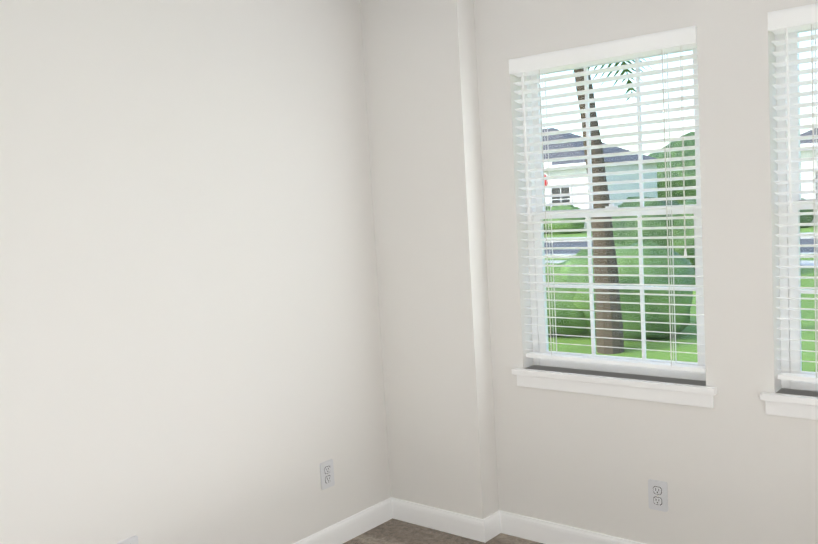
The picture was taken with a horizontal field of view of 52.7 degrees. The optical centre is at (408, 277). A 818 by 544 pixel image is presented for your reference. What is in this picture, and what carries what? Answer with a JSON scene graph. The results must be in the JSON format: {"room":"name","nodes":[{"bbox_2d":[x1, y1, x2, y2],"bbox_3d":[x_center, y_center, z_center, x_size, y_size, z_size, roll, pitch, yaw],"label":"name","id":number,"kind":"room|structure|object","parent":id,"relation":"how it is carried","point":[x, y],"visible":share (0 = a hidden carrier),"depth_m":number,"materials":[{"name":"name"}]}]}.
{"room":"empty room","nodes":[
{"label":"empty room","id":0,"kind":"room"},
{"bbox_2d":[0,0,390,543],"bbox_3d":[-1.512,0.139,3.133,0.150,2.925,4.750,1,7,40],"label":"wall","id":1,"kind":"structure","parent":0,"point":[190,342],"depth_m":3.65,"materials":[{"name":"white paint"}]},
{"bbox_2d":[117,535,137,543],"bbox_3d":[-1.167,1.159,3.445,0.011,0.142,0.092,1,7,40],"label":"electrical outlet","id":2,"kind":"object","parent":1,"relation":"attached to","point":[132,540],"visible":1,"depth_m":3.45,"materials":[{"name":"white plastic"}]},
{"bbox_2d":[320,459,334,489],"bbox_3d":[-0.428,1.034,4.335,0.011,0.142,0.092,1,7,40],"label":"electrical outlet","id":3,"kind":"object","parent":1,"relation":"attached to","point":[327,473],"visible":1,"depth_m":4.33,"materials":[{"name":"white plastic"}]},
{"bbox_2d":[293,497,392,543],"bbox_3d":[-1.192,1.505,3.417,0.017,0.120,3.460,1,7,40],"label":"baseboard","id":4,"kind":"structure","parent":1,"relation":"attached to","point":[357,524],"depth_m":4.49,"materials":[{"name":"white paint"}]},
{"bbox_2d":[360,0,498,518],"bbox_3d":[0.113,-0.079,4.472,0.640,2.925,0.150,1,7,40],"label":"wall","id":5,"kind":"structure","parent":0,"point":[421,76],"depth_m":4.37,"materials":[{"name":"white paint"}]},
{"bbox_2d":[393,498,492,542],"bbox_3d":[0.165,1.324,4.528,0.625,0.120,0.034,1,7,40],"label":"baseboard","id":6,"kind":"structure","parent":5,"relation":"attached to","point":[488,528],"depth_m":4.49,"materials":[{"name":"white paint"}]},
{"bbox_2d":[343,518,542,543],"bbox_3d":[0.521,1.686,1.661,5.500,0.120,4.750,1,7,40],"label":"floor","id":7,"kind":"structure","parent":0,"point":[393,531],"depth_m":4.44,"materials":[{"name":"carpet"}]},
{"bbox_2d":[474,0,817,543],"bbox_3d":[1.235,-0.081,3.782,3.248,2.925,0.220,1,7,40],"label":"wall","id":8,"kind":"structure","parent":0,"point":[736,464],"depth_m":3.70,"materials":[{"name":"white paint"}]},
{"bbox_2d":[493,510,644,543],"bbox_3d":[1.472,1.331,3.611,2.588,0.120,0.042,1,7,40],"label":"baseboard","id":9,"kind":"structure","parent":8,"relation":"attached to","point":[529,528],"depth_m":4.26,"materials":[{"name":"white paint"}]},
{"bbox_2d":[512,48,716,407],"bbox_3d":[0.952,-0.262,3.938,1.040,1.653,0.211,1,7,40],"label":"window","id":10,"kind":"structure","parent":8,"relation":"in","point":[682,393],"depth_m":4.00,"materials":[{"name":"white plastic"}]},
{"bbox_2d":[509,26,705,372],"bbox_3d":[0.922,-0.331,3.901,0.934,1.502,0.078,1,7,40],"label":"window blind","id":11,"kind":"object","parent":10,"relation":"attached to","point":[667,42],"visible":0.9,"depth_m":3.85,"materials":[{"name":"white plastic"}]},
{"bbox_2d":[648,479,667,511],"bbox_3d":[1.159,1.016,3.847,0.092,0.142,0.011,1,7,40],"label":"electrical outlet","id":12,"kind":"object","parent":8,"relation":"attached to","point":[658,495],"visible":1,"depth_m":3.84,"materials":[{"name":"white plastic"}]},
{"bbox_2d":[760,28,817,419],"bbox_3d":[1.898,-0.246,3.155,1.040,1.653,0.211,1,7,40],"label":"window","id":13,"kind":"structure","parent":8,"relation":"in","point":[803,406],"depth_m":3.46,"materials":[{"name":"white plastic"}]},
{"bbox_2d":[768,3,817,382],"bbox_3d":[1.868,-0.315,3.118,0.934,1.502,0.078,1,7,40],"label":"window blind","id":14,"kind":"object","parent":13,"relation":"attached to","point":[795,19],"visible":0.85,"depth_m":3.33,"materials":[{"name":"white plastic"}]},
{"label":"outside","id":15,"kind":"structure","parent":0,"visible":0},
{"bbox_2d":[544,226,817,371],"bbox_3d":[49.738,-6.581,64.758,240.000,0.300,156.030,1,7,40],"label":"lawn","id":16,"kind":"structure","parent":15,"point":[661,346],"depth_m":11.28,"materials":[{"name":"green plant"}]},
{"bbox_2d":[544,162,551,185],"bbox_3d":[4.166,-2.086,25.975,0.900,3.130,0.058,1,7,40],"label":"stop sign","id":17,"kind":"object","parent":16,"relation":"on","point":[546,165],"depth_m":25.69,"materials":[{"name":"red metal"}]},
{"bbox_2d":[543,205,584,234],"bbox_3d":[7.335,-2.960,43.326,4.499,1.956,2.443,1,7,40],"label":"bush","id":18,"kind":"object","parent":16,"relation":"on","point":[558,226],"depth_m":41.71,"materials":[{"name":"green plant"}]},
{"bbox_2d":[542,128,657,228],"bbox_3d":[7.037,-5.973,50.841,14.000,6.000,10.700,1,7,40],"label":"house","id":19,"kind":"structure","parent":16,"relation":"on","point":[628,186],"depth_m":45.88,"materials":[{"name":"white"}]},
{"bbox_2d":[573,57,663,353],"bbox_3d":[2.410,-1.893,10.787,4.462,5.819,4.494,1,7,40],"label":"palm tree","id":20,"kind":"object","parent":16,"relation":"on","point":[608,315],"depth_m":10.60,"materials":[{"name":"brown plant"}]},
{"bbox_2d":[545,241,694,340],"bbox_3d":[2.874,0.323,12.139,2.654,1.677,1.890,1,7,40],"label":"bush","id":21,"kind":"object","parent":16,"relation":"on","point":[623,298],"depth_m":11.32,"materials":[{"name":"green plant"}]},
{"bbox_2d":[612,197,695,269],"bbox_3d":[6.597,-0.873,19.641,4.491,2.229,2.510,1,7,40],"label":"bush","id":22,"kind":"object","parent":16,"relation":"on","point":[652,223],"depth_m":19.07,"materials":[{"name":"green plant"}]},
{"bbox_2d":[648,132,695,203],"bbox_3d":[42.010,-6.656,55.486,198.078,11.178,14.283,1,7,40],"label":"tree","id":23,"kind":"object","parent":16,"relation":"on","point":[660,155],"depth_m":66.82,"materials":[{"name":"green plant"}]},
{"bbox_2d":[544,232,817,265],"bbox_3d":[18.290,-1.484,26.892,240.000,0.120,23.000,1,7,40],"label":"street","id":24,"kind":"structure","parent":16,"relation":"on","point":[803,240],"depth_m":28.76,"materials":[{"name":"grey asphalt"}]},
{"bbox_2d":[800,198,813,227],"bbox_3d":[16.010,-2.738,36.264,3.178,2.004,2.104,1,7,40],"label":"bush","id":25,"kind":"object","parent":16,"relation":"on","point":[804,220],"depth_m":35.20,"materials":[{"name":"green plant"}]},
{"bbox_2d":[800,128,817,222],"bbox_3d":[24.817,-5.609,35.471,15.000,6.000,10.700,1,7,40],"label":"house","id":26,"kind":"structure","parent":16,"relation":"on","point":[806,176],"depth_m":36.26,"materials":[{"name":"white"}]}
]}

